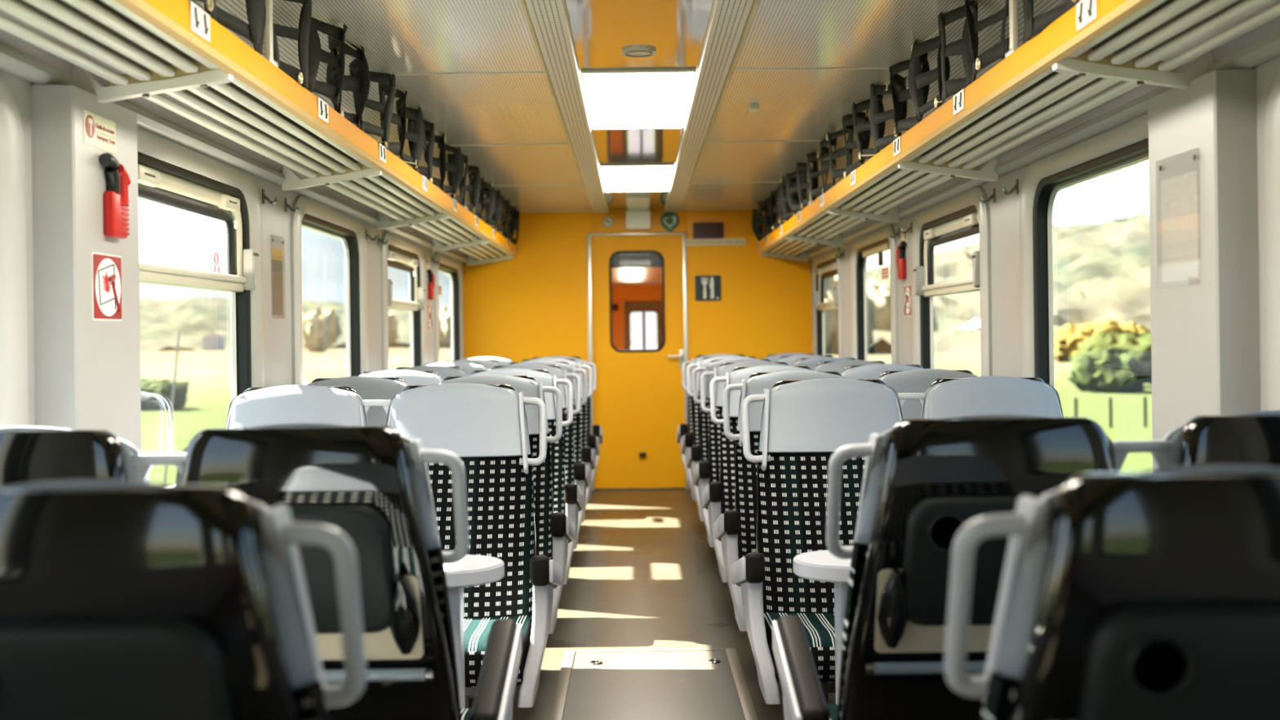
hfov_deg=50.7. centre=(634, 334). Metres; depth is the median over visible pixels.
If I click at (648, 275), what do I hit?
ceiling
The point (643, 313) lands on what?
door
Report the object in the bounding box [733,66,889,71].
trim
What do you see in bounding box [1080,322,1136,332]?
bush
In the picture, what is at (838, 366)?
seat
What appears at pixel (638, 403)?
door
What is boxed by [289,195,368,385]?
window
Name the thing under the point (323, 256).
sky
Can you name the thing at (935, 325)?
tree
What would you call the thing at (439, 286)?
sticker
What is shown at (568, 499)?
seat
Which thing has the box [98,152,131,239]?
hammer
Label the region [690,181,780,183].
trim
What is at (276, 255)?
holder
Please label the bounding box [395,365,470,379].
seat
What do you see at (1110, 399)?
fence post
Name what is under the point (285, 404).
seat
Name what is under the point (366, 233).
coat hook
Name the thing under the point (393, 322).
tree
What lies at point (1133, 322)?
bush
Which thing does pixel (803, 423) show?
seat
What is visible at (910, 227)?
coat hook
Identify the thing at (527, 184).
trim
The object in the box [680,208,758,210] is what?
trim
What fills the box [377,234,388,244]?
coat hook
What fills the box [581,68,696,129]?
recessed light
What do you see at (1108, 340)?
bush
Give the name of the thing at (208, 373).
ground
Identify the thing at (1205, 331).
pillar
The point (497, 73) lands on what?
trim
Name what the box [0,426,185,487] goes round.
seat
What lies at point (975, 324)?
house
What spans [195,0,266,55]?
net
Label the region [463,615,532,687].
seat cushion
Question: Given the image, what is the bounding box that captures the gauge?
[602,216,613,227]
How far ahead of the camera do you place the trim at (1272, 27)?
3.90 m
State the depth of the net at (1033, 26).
3.17 m
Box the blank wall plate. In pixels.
[725,274,752,313]
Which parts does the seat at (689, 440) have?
plate, armrest, grab handle, backrest, handle plate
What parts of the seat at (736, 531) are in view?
plate, grab handle, armrest, handle plate, backrest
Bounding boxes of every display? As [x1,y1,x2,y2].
[612,304,617,310]
[693,222,723,239]
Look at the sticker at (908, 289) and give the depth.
6.77 m
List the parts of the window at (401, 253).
hinge plate, hopper frame, transom rail, hinge plate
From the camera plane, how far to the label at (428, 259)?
8.70 m
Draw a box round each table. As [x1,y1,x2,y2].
[444,554,504,708]
[793,550,851,703]
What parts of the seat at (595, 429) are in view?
handle plate, backrest, grab handle, armrest, plate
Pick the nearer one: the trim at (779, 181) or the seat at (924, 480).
the seat at (924, 480)
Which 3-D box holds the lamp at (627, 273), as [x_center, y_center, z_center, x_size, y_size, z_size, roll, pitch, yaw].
[-0.030,-0.553,12.280,0.160,0.080,0.040,-1,0,0]
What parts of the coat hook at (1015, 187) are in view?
hook arm, hook plate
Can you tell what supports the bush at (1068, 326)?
on the ground
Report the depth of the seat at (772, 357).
9.64 m
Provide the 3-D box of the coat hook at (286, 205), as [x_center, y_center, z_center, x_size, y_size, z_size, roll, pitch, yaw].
[-1.304,-0.493,5.140,0.058,0.056,0.024,-1,0,0]
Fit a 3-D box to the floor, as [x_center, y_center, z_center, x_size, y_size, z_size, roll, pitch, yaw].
[0.043,1.236,2.460,2.840,0.060,16.320,-1,0,0]
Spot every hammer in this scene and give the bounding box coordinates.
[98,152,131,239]
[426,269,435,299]
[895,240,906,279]
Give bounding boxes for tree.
[302,306,342,352]
[387,308,399,346]
[439,303,451,348]
[824,275,876,355]
[866,276,891,331]
[889,288,937,332]
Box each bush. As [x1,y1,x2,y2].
[140,377,189,410]
[1053,319,1134,362]
[1053,323,1081,337]
[1067,333,1151,393]
[1077,333,1146,383]
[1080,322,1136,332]
[1089,331,1107,337]
[1102,332,1121,338]
[1117,332,1149,339]
[1119,320,1151,331]
[1119,323,1151,333]
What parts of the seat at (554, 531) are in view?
backrest, handle plate, grab handle, armrest, plate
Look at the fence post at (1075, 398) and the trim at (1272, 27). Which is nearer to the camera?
the trim at (1272, 27)
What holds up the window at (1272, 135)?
in the wall at (1005, 211)
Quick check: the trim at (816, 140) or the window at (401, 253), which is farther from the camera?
the window at (401, 253)
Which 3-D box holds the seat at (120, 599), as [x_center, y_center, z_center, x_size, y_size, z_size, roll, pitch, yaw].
[-0.532,0.683,1.716,0.582,1.062,0.762,-1,0,0]
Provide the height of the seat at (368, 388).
1.062 m
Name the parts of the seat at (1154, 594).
grab handle, backrest, handle plate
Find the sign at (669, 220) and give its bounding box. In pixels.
[660,211,679,232]
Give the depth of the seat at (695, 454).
7.75 m
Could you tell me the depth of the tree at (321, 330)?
236.23 m
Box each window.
[0,73,28,426]
[137,126,264,484]
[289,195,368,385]
[380,231,426,371]
[433,252,464,363]
[812,247,844,357]
[850,224,898,364]
[911,186,992,376]
[1019,112,1148,386]
[1264,69,1279,410]
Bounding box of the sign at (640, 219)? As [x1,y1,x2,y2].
[626,208,650,230]
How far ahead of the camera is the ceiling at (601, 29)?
4.55 m
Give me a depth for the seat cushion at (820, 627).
3.67 m
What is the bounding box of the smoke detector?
[621,47,656,57]
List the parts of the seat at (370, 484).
tray arm, handle plate, grab handle, backrest, plate, armrest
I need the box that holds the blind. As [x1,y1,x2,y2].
[611,253,662,267]
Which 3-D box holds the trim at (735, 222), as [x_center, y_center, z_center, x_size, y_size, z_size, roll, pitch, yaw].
[0.680,-0.867,10.497,0.532,0.200,0.006,-1,0,0]
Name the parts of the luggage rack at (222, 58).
plate, net post, rail, plate, plate, net post, plate, plate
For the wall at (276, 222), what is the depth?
4.99 m
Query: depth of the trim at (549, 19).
5.07 m
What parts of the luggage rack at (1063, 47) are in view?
plate, net post, plate, plate, plate, rail, net post, plate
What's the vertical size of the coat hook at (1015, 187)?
0.056 m
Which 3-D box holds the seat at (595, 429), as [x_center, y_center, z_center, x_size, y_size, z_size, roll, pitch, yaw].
[-0.514,0.683,9.354,0.582,1.062,0.732,-1,0,0]
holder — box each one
[271,238,284,315]
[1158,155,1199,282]
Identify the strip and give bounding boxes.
[686,238,745,245]
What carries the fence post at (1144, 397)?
on the ground
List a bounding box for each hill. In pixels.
[139,295,657,351]
[866,210,1151,354]
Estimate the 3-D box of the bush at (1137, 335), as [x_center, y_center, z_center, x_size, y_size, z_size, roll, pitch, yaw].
[22.917,1.154,60.884,3.668,2.569,3.000,-1,0,0]
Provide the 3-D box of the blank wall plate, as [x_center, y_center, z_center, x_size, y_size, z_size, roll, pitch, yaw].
[0.815,-0.319,10.498,0.205,0.300,0.004,-1,0,0]
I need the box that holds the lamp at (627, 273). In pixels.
[622,269,639,278]
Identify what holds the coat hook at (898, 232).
attached to the wall at (1005, 211)
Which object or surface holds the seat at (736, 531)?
on the floor
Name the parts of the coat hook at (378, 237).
hook arm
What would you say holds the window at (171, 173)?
in the wall at (276, 222)
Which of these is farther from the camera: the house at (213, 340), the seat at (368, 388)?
the house at (213, 340)
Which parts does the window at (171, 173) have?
hinge plate, hopper frame, transom rail, hinge plate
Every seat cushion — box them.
[460,708,471,719]
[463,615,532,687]
[764,612,835,682]
[827,703,837,719]
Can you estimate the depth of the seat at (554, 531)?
5.03 m
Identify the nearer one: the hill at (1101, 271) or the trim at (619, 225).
the trim at (619, 225)
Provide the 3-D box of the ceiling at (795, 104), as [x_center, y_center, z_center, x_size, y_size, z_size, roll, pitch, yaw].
[0.682,-0.997,2.450,0.665,0.050,16.100,-1,0,0]
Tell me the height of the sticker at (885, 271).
0.070 m
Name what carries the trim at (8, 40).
attached to the wall at (276, 222)
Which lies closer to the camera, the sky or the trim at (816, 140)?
the trim at (816, 140)
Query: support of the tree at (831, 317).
on the ground
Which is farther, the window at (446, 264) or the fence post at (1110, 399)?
the fence post at (1110, 399)
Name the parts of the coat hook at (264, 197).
hook plate, hook arm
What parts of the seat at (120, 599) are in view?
handle plate, backrest, grab handle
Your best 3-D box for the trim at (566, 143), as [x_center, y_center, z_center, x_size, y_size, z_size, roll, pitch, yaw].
[-0.656,-0.958,6.770,0.658,0.014,0.018,-1,0,0]
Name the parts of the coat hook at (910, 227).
hook arm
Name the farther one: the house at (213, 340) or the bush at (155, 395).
the house at (213, 340)
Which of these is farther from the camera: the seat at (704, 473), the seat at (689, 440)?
the seat at (689, 440)
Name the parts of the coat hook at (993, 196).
hook arm, hook plate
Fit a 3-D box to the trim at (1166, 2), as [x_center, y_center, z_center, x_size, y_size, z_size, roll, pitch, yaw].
[1.300,-0.853,2.450,0.137,0.315,16.100,-1,0,0]
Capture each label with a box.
[83,109,115,153]
[426,257,430,269]
[901,229,906,243]
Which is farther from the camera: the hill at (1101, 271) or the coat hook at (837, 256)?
the hill at (1101, 271)
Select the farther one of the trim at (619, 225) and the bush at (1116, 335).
the bush at (1116, 335)
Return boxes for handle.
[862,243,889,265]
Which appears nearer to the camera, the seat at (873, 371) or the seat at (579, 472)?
the seat at (873, 371)
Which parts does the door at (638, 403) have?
lever, lock plate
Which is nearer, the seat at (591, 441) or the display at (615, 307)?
the seat at (591, 441)
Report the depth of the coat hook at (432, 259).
8.84 m
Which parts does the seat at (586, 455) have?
handle plate, backrest, grab handle, armrest, plate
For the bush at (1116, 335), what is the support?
on the ground
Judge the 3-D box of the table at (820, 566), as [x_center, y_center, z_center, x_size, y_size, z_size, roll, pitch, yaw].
[0.886,0.866,3.270,0.995,0.660,0.300,-1,0,0]
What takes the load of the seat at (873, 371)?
on the floor
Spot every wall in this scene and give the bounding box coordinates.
[0,69,464,426]
[463,208,812,488]
[612,284,662,350]
[810,55,1279,410]
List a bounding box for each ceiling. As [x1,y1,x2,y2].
[188,0,505,216]
[295,0,591,212]
[564,0,713,209]
[611,266,662,285]
[680,0,964,210]
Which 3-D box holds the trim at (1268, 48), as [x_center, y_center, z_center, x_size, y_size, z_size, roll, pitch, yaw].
[1.348,-0.612,2.450,0.047,0.050,16.100,-1,0,0]
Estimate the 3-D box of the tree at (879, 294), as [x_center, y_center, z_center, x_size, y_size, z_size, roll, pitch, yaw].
[32.950,-2.572,188.159,7.741,11.219,9.437,-1,0,0]
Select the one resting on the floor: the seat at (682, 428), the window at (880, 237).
the seat at (682, 428)
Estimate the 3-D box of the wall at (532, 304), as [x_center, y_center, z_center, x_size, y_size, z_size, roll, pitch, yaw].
[0.028,0.087,10.530,2.780,2.240,0.060,-1,0,0]
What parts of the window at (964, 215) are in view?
hinge plate, transom rail, hopper frame, hinge plate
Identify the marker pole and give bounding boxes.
[163,332,180,484]
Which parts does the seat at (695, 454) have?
plate, armrest, grab handle, backrest, handle plate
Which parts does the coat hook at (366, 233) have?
hook arm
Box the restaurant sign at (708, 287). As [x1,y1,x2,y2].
[694,275,721,301]
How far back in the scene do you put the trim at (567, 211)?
10.44 m
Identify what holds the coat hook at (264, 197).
attached to the wall at (276, 222)
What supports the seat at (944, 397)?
on the floor
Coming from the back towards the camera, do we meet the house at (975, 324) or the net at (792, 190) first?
the house at (975, 324)
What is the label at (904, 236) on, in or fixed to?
attached to the wall at (1005, 211)
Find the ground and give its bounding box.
[140,344,1152,484]
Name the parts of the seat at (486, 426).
seat, backrest, handle plate, grab handle, armrest, plate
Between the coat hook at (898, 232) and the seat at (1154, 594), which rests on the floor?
the seat at (1154, 594)
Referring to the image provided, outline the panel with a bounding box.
[626,195,650,209]
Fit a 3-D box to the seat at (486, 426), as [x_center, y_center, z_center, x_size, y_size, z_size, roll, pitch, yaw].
[-0.514,0.683,3.954,0.582,1.062,0.732,-1,0,0]
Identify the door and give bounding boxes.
[591,235,685,490]
[624,300,662,349]
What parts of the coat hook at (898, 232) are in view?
hook arm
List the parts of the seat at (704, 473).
plate, armrest, grab handle, handle plate, backrest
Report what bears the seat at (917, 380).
on the floor
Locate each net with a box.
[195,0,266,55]
[272,0,468,206]
[458,165,519,244]
[751,162,809,241]
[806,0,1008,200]
[1022,0,1079,43]
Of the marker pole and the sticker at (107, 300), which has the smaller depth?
the sticker at (107, 300)
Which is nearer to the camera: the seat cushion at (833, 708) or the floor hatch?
the seat cushion at (833, 708)
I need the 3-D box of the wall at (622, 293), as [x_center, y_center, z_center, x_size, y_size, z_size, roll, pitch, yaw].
[0.028,0.107,12.925,1.240,2.200,0.050,-1,0,0]
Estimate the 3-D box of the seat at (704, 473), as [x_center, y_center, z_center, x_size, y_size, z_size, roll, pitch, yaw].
[0.586,0.668,6.654,0.582,1.062,0.732,-1,0,0]
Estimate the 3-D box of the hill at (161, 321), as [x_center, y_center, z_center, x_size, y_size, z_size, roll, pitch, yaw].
[-242.530,-2.851,505.000,515.000,21.293,370.000,-1,0,0]
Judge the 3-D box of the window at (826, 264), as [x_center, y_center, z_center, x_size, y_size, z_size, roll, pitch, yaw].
[1.388,-0.037,9.610,0.087,1.104,1.410,-1,0,0]
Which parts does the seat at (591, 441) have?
handle plate, backrest, grab handle, armrest, plate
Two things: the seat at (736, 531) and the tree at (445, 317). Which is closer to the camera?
the seat at (736, 531)
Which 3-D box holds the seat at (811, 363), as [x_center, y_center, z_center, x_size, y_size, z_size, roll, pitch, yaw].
[1.106,0.662,7.554,0.549,1.062,0.732,-1,0,0]
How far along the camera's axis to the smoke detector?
4.60 m
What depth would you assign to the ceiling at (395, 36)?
5.08 m
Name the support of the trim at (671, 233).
attached to the wall at (532, 304)
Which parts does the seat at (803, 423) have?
plate, grab handle, armrest, handle plate, backrest, seat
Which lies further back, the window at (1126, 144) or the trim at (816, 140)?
the trim at (816, 140)
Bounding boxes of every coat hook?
[262,189,278,204]
[284,197,299,212]
[365,229,377,240]
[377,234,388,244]
[431,255,439,263]
[835,249,844,257]
[888,226,899,238]
[900,222,911,233]
[980,188,995,203]
[1002,178,1018,195]
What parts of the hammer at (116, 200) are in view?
handle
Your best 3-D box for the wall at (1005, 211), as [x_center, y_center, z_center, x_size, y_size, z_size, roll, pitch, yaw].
[1.403,0.039,2.345,0.050,2.300,16.310,-1,0,0]
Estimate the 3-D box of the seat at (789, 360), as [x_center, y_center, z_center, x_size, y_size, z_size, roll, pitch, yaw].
[1.106,0.662,8.454,0.549,1.062,0.732,-1,0,0]
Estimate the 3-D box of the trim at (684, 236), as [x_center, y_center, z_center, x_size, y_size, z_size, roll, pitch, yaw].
[0.400,0.203,10.507,0.032,1.997,0.046,-1,0,0]
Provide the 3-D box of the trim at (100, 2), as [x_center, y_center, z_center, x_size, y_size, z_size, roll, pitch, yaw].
[-1.267,-0.819,2.450,0.137,0.315,16.100,-1,0,0]
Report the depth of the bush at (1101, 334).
74.54 m
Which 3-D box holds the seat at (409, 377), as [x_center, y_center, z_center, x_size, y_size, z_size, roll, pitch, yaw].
[-1.034,0.690,5.754,0.549,1.062,0.732,-1,0,0]
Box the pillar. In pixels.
[31,84,141,451]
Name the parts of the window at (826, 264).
hinge plate, hopper frame, transom rail, hinge plate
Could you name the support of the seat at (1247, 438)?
on the floor
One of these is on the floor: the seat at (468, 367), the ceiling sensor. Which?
the seat at (468, 367)
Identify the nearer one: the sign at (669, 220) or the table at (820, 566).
the table at (820, 566)
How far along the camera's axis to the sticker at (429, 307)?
8.70 m
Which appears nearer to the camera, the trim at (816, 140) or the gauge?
the trim at (816, 140)
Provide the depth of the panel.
9.84 m
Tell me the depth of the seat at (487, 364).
8.74 m
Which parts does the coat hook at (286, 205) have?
hook plate, hook arm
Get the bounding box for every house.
[202,331,225,351]
[961,319,980,328]
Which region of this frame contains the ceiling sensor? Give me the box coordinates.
[748,103,759,111]
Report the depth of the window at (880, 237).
8.30 m
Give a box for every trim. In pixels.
[0,8,469,257]
[0,44,468,263]
[14,0,475,246]
[389,71,544,75]
[448,142,568,146]
[493,184,582,186]
[520,210,591,212]
[524,0,608,213]
[586,231,686,235]
[586,235,594,490]
[590,210,686,233]
[664,0,754,212]
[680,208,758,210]
[682,232,689,488]
[687,209,755,236]
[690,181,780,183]
[706,139,822,142]
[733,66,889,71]
[799,0,1245,242]
[804,0,1279,253]
[805,31,1279,258]
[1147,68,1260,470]
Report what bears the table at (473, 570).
on the floor
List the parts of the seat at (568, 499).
handle plate, backrest, grab handle, armrest, plate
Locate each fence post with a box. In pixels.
[1074,397,1077,417]
[1108,397,1112,427]
[1143,396,1147,426]
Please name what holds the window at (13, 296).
in the wall at (276, 222)
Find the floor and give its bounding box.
[468,488,828,719]
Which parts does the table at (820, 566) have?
leg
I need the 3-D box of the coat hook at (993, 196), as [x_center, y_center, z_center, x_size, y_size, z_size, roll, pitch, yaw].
[1.345,-0.528,5.140,0.058,0.056,0.024,-1,0,0]
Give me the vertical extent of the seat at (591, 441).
1.062 m
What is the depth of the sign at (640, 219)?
10.38 m
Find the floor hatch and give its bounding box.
[549,648,758,719]
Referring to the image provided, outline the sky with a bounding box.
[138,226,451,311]
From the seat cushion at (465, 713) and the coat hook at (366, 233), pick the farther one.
the coat hook at (366, 233)
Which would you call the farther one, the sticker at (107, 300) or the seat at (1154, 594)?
the sticker at (107, 300)
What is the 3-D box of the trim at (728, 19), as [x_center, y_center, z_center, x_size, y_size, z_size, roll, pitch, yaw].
[0.288,-0.971,2.450,0.115,0.032,16.100,-1,0,0]
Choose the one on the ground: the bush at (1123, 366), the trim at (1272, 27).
the bush at (1123, 366)
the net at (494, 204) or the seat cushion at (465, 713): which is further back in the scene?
the net at (494, 204)
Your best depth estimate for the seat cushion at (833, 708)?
2.91 m
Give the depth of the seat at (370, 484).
2.30 m
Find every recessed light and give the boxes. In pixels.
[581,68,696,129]
[600,164,674,191]
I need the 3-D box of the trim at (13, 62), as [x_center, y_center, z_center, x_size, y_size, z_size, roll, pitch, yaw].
[-1.309,-0.577,2.450,0.047,0.050,16.100,-1,0,0]
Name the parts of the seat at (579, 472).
handle plate, backrest, grab handle, armrest, plate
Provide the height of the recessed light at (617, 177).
0.010 m
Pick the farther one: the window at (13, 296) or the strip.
the strip
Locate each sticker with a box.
[91,252,122,320]
[213,252,219,272]
[427,305,432,329]
[438,285,441,295]
[881,266,888,279]
[904,284,911,316]
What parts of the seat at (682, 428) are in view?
plate, armrest, grab handle, backrest, handle plate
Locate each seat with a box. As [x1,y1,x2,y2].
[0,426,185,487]
[0,479,366,719]
[175,422,521,719]
[225,385,391,427]
[306,376,408,426]
[359,369,443,385]
[386,382,561,708]
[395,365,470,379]
[422,361,486,374]
[438,374,574,634]
[444,359,501,369]
[462,356,513,365]
[470,368,583,584]
[491,364,591,549]
[507,360,595,522]
[520,358,599,502]
[532,355,603,484]
[676,353,745,484]
[680,355,756,500]
[686,358,771,520]
[693,360,788,547]
[702,364,813,582]
[714,370,845,631]
[731,377,902,704]
[764,352,814,362]
[772,413,1115,719]
[776,355,834,365]
[790,356,856,369]
[811,360,885,373]
[840,364,923,379]
[877,368,977,419]
[897,376,1063,418]
[944,464,1279,719]
[1110,409,1279,472]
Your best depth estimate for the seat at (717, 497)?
5.94 m
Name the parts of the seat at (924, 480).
armrest, plate, backrest, grab handle, handle plate, tray arm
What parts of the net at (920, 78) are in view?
cord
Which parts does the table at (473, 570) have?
leg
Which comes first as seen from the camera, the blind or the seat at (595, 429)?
the seat at (595, 429)
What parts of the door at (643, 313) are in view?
lit pane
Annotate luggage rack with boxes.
[0,0,516,266]
[757,0,1279,261]
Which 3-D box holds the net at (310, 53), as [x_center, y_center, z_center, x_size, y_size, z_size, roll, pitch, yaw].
[-0.924,-0.821,5.449,0.127,0.272,3.857,-1,0,0]
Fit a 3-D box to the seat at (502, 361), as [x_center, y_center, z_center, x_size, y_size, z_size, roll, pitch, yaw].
[-1.034,0.690,9.354,0.549,1.062,0.732,-1,0,0]
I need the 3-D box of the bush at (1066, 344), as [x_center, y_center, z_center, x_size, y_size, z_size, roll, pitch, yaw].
[34.073,0.744,101.131,7.002,3.736,6.368,-1,0,0]
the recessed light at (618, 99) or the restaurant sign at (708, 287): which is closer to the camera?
the recessed light at (618, 99)
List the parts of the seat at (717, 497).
plate, grab handle, armrest, handle plate, backrest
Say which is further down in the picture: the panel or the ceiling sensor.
the panel
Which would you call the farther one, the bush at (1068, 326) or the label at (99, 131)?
the bush at (1068, 326)
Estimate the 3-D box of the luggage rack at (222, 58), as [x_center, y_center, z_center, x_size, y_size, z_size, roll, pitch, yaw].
[-1.105,-0.743,4.492,0.391,0.416,11.985,-1,0,0]
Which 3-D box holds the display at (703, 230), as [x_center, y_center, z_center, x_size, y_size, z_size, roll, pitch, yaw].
[0.570,-0.808,10.477,0.237,0.125,0.033,-1,0,0]
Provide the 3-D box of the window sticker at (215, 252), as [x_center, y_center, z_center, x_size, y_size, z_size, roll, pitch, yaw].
[-1.370,-0.228,4.425,0.004,0.084,0.049,-1,0,0]
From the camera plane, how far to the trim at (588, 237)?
10.48 m
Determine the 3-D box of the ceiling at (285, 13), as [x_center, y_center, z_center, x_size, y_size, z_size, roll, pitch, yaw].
[-1.153,-0.903,2.450,0.367,0.150,16.100,-1,0,0]
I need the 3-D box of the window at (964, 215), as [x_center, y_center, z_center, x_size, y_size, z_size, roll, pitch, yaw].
[1.388,-0.037,5.910,0.087,1.104,1.410,-1,0,0]
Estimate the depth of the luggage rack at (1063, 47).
3.51 m
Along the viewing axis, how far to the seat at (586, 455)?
7.76 m

